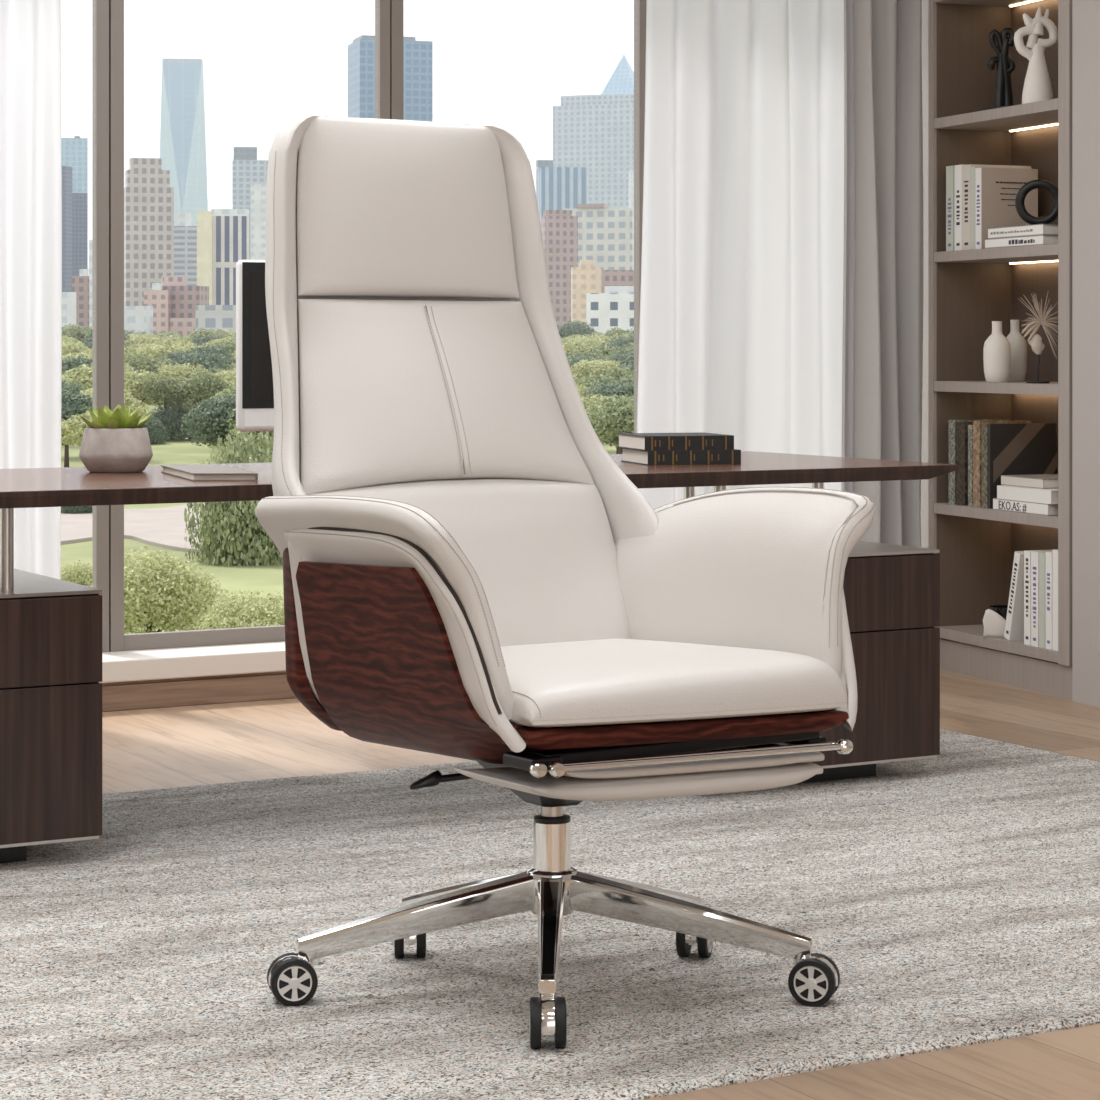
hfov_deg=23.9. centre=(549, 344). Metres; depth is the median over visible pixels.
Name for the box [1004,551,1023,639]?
book
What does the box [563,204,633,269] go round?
tower
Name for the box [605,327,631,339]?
tree
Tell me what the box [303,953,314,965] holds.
socket
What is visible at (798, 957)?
socket
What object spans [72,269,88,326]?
building
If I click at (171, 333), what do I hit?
tree
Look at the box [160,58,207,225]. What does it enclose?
tower
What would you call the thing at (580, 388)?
tree
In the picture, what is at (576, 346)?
tree
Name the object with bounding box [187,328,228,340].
tree
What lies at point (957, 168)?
book
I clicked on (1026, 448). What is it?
book
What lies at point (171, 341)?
tree
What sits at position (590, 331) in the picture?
tree
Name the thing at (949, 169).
book
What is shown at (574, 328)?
tree
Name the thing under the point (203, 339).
tree
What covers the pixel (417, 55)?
tower
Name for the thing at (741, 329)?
sheer curtain
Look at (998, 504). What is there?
book
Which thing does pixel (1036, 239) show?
book
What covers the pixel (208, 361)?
tree
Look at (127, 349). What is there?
tree
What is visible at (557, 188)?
tower
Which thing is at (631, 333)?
tree
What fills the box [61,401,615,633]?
ground
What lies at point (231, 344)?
tree
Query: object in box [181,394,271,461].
tree
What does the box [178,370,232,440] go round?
tree
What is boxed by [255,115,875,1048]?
office chair
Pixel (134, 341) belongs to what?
tree
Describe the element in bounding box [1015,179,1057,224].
ring sculpture
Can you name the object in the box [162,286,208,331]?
building
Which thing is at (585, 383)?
tree
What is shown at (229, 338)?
tree
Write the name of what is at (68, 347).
tree
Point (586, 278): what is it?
tower
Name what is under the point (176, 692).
baseboard
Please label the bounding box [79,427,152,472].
pot
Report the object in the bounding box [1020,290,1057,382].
sculpture
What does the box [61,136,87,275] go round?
tower
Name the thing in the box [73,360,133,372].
tree
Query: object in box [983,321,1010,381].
vase
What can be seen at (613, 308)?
tower
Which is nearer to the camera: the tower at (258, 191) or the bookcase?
the bookcase
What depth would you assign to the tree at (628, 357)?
503.10 m
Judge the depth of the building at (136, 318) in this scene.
829.57 m
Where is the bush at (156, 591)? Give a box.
[87,546,227,633]
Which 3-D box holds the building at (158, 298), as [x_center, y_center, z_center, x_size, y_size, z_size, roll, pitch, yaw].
[-131.378,-6.215,870.519,8.604,28.969,5.656,0,0,0]
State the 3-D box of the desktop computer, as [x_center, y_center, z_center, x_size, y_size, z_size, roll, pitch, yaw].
[-0.390,0.043,5.457,0.560,0.435,0.180,0,0,-24]
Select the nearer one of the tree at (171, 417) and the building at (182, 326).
the tree at (171, 417)
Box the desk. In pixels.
[0,451,959,862]
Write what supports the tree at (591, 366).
on the ground
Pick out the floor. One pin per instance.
(195, 745)
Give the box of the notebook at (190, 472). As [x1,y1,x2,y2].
[161,465,257,480]
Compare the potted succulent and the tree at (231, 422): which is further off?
the tree at (231, 422)
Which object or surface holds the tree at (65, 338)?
on the ground
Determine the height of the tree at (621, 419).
11.825 m
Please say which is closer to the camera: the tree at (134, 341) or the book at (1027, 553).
the book at (1027, 553)
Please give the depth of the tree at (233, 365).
474.06 m
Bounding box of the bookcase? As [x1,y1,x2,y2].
[928,0,1071,699]
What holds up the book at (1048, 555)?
on the bookcase
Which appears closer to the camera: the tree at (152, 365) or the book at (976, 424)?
the book at (976, 424)
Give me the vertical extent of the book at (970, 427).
0.234 m
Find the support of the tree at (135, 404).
on the ground
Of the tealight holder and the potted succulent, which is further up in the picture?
the potted succulent
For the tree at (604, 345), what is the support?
on the ground
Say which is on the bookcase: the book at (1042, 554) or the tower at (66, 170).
the book at (1042, 554)
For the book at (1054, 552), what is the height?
0.272 m
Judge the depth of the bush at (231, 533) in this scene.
228.40 m
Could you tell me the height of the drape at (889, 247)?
2.688 m
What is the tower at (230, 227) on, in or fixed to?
on the ground
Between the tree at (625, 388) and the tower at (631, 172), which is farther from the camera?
the tower at (631, 172)
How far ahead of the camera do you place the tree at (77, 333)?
717.41 m
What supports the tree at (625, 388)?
on the ground
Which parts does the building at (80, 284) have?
roof tank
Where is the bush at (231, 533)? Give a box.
[184,426,282,566]
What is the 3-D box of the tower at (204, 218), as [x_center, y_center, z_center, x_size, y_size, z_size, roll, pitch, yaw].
[-133.742,-22.426,1006.759,6.185,58.741,4.085,0,0,0]
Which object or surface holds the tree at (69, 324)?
on the ground
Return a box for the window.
[92,0,645,651]
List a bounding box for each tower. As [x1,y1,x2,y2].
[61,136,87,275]
[62,166,71,291]
[124,158,173,305]
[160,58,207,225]
[174,213,196,285]
[197,211,211,304]
[211,209,249,304]
[232,147,267,259]
[251,184,265,259]
[348,35,432,121]
[536,160,586,223]
[541,210,577,328]
[553,55,633,207]
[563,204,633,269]
[571,260,600,328]
[586,286,633,334]
[601,270,633,292]
[629,170,633,207]
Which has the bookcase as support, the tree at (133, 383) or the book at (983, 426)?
the book at (983, 426)
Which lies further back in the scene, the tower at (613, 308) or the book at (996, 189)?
the tower at (613, 308)
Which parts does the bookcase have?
panel, shelf, shelf, shelf, shelf, shelf, shelf, panel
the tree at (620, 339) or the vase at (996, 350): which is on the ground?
the tree at (620, 339)
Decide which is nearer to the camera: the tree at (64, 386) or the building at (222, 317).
the tree at (64, 386)
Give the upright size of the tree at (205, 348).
13.616 m
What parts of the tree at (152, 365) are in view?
crown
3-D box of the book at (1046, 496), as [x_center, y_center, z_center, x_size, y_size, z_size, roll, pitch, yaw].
[1.378,0.413,7.207,0.150,0.037,0.283,0,0,-21]
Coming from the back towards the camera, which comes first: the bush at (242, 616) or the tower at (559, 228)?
the tower at (559, 228)
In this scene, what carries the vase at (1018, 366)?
on the bookcase
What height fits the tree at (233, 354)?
12.118 m
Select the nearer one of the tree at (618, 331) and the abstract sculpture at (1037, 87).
the abstract sculpture at (1037, 87)
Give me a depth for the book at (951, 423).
7.58 m
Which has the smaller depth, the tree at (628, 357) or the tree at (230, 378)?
the tree at (230, 378)
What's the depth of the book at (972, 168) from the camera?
7.47 m
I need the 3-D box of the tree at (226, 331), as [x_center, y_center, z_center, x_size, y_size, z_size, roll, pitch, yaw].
[-101.360,1.432,810.066,17.104,12.831,13.186,0,0,32]
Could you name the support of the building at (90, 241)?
on the ground
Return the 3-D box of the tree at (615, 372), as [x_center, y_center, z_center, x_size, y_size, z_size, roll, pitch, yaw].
[10.035,9.618,429.661,11.785,12.203,11.977,0,0,2]
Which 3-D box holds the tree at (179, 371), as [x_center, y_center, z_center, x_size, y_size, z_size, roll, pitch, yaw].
[-65.495,8.945,468.591,10.950,11.586,10.190,0,0,-16]
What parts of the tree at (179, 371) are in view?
crown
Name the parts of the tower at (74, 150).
glass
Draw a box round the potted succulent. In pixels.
[79,404,152,472]
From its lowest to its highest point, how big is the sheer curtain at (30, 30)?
2.688 m
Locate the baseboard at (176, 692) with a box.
[102,671,296,711]
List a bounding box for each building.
[62,292,75,326]
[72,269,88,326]
[89,240,91,326]
[124,306,152,334]
[144,283,169,333]
[162,276,185,285]
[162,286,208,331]
[171,318,195,335]
[196,305,235,332]
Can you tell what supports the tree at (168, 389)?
on the ground
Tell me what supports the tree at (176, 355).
on the ground
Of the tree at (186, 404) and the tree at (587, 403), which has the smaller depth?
the tree at (587, 403)
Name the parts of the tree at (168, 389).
crown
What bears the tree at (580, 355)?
on the ground
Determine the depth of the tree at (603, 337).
712.17 m
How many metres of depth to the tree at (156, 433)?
418.56 m
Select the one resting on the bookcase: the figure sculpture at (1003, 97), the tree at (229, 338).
the figure sculpture at (1003, 97)
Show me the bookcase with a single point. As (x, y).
(968, 290)
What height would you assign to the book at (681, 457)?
0.032 m
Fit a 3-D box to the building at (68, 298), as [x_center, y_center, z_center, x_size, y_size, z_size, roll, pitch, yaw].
[-161.375,-4.722,870.321,6.014,25.971,4.334,0,0,0]
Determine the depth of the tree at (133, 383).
439.40 m
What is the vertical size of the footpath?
2.721 m
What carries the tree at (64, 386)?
on the ground
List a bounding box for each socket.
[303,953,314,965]
[794,953,804,964]
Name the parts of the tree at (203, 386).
crown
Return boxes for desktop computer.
[236,260,273,431]
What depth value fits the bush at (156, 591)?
147.87 m
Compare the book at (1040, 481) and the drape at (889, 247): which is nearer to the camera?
the book at (1040, 481)
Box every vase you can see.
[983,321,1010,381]
[1006,320,1026,381]
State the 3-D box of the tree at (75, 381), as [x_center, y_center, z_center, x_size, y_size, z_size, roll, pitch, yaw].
[-77.788,10.712,416.361,9.661,10.678,9.506,0,0,25]
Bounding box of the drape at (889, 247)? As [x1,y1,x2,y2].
[842,0,923,547]
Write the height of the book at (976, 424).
0.246 m
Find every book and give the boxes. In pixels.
[617,432,733,450]
[621,448,740,464]
[946,165,953,250]
[948,419,1002,504]
[954,164,962,250]
[955,422,972,505]
[962,164,1030,249]
[968,425,972,506]
[971,167,1031,249]
[973,420,1030,506]
[975,168,1037,248]
[981,423,1023,507]
[985,235,1057,248]
[987,423,1057,508]
[988,224,1057,238]
[993,498,1057,515]
[997,485,1057,503]
[1001,474,1057,488]
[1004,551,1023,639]
[1024,550,1051,645]
[1031,551,1046,646]
[1039,552,1044,647]
[1045,551,1051,649]
[1052,549,1057,650]
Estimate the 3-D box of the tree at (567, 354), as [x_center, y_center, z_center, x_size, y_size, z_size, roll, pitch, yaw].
[1.520,6.771,556.215,13.832,11.505,10.663,0,0,-19]
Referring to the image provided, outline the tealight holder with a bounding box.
[983,605,1007,637]
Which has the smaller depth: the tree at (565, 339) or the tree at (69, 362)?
the tree at (69, 362)
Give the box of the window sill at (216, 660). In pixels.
[99,641,285,682]
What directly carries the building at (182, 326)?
on the ground
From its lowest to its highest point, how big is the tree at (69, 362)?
13.333 m
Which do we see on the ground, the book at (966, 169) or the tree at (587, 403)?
the tree at (587, 403)
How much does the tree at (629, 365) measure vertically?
11.871 m
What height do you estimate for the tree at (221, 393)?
11.455 m
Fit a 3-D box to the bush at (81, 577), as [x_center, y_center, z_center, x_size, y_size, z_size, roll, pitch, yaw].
[-29.246,16.415,159.906,4.652,6.246,4.850,0,0,-36]
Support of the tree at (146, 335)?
on the ground
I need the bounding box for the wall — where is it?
[921,0,1099,706]
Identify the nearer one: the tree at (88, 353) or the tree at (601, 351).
the tree at (88, 353)
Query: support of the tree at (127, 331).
on the ground
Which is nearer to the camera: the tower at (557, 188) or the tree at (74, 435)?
the tree at (74, 435)
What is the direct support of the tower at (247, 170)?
on the ground
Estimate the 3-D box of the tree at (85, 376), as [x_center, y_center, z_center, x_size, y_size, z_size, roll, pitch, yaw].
[-79.820,9.244,443.216,16.550,12.218,12.759,0,0,32]
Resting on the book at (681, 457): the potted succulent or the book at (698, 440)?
the book at (698, 440)
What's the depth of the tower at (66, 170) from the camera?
1429.87 m
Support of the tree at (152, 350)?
on the ground
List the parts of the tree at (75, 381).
crown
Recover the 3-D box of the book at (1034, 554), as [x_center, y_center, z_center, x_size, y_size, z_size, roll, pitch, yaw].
[1.409,0.697,7.164,0.171,0.259,0.037,0,0,-21]
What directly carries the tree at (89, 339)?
on the ground
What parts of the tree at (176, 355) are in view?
crown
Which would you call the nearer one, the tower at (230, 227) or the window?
the window
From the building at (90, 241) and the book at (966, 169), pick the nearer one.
the book at (966, 169)
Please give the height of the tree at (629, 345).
13.346 m
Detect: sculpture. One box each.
[980,28,1014,110]
[1014,7,1057,103]
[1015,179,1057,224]
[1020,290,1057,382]
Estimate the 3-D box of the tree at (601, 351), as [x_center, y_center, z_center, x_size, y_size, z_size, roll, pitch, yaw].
[11.477,6.345,555.578,14.262,12.458,14.033,0,0,-27]
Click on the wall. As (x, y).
(1085, 13)
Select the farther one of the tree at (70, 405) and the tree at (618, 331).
the tree at (618, 331)
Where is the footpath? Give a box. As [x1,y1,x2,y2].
[61,503,204,552]
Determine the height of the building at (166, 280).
31.387 m
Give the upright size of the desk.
0.677 m
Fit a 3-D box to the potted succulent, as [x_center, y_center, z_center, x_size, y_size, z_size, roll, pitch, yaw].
[-0.892,0.191,5.332,0.153,0.139,0.161,0,0,0]
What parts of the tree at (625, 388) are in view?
crown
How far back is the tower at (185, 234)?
1300.01 m
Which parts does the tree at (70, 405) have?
crown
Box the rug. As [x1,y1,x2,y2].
[0,729,1099,1099]
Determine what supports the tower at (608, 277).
on the ground
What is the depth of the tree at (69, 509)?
287.81 m
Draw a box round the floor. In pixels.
[102,669,1099,1099]
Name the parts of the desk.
post, plate, plate, drawer, drawer, post, post, post, drawer, plate, drawer, plate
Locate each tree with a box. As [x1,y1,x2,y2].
[61,364,125,392]
[61,379,87,444]
[61,380,85,396]
[61,388,91,466]
[61,410,91,445]
[61,506,91,513]
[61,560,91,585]
[62,324,91,333]
[62,325,91,346]
[62,335,84,347]
[62,340,91,356]
[62,351,91,361]
[62,354,91,373]
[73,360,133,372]
[78,388,149,419]
[81,330,129,346]
[83,341,135,349]
[124,332,155,339]
[124,335,157,347]
[124,345,145,357]
[124,352,174,411]
[124,369,164,411]
[125,330,144,336]
[129,342,197,360]
[137,335,199,348]
[141,373,190,439]
[143,414,168,444]
[147,402,198,441]
[156,363,209,408]
[159,331,192,342]
[160,350,196,406]
[168,351,232,371]
[175,366,230,421]
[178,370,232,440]
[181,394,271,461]
[186,343,235,367]
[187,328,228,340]
[191,335,218,345]
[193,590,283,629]
[207,388,235,462]
[208,337,235,345]
[208,434,265,452]
[210,363,235,372]
[215,338,235,353]
[215,368,235,390]
[221,329,234,337]
[226,350,235,363]
[227,409,273,450]
[558,320,594,337]
[561,336,579,343]
[562,336,607,355]
[565,352,578,359]
[567,333,611,344]
[568,353,606,374]
[570,358,622,380]
[576,366,633,383]
[576,384,593,398]
[577,374,633,392]
[579,346,627,360]
[581,394,615,425]
[583,378,633,453]
[586,394,633,453]
[589,331,608,335]
[590,342,631,355]
[603,349,633,364]
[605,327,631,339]
[607,334,633,345]
[610,333,630,343]
[617,362,633,376]
[620,342,633,356]
[623,331,633,339]
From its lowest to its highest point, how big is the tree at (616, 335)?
12.101 m
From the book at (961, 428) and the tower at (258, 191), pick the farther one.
the tower at (258, 191)
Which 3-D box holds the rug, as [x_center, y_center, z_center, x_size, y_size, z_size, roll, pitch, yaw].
[-0.512,0.944,4.306,4.603,0.012,2.419,0,0,-29]
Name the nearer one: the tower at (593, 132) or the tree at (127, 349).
the tree at (127, 349)
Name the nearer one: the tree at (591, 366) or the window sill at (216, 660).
the window sill at (216, 660)
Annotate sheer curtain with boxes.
[0,0,61,579]
[637,0,854,508]
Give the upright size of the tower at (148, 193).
89.512 m
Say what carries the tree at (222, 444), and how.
on the ground
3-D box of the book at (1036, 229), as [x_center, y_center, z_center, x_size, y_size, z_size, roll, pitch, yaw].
[1.366,-0.315,7.249,0.160,0.030,0.292,0,0,-21]
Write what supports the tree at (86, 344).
on the ground
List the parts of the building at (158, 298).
roof tank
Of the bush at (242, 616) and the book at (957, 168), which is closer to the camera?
the book at (957, 168)
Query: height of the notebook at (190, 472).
0.015 m
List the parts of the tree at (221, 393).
crown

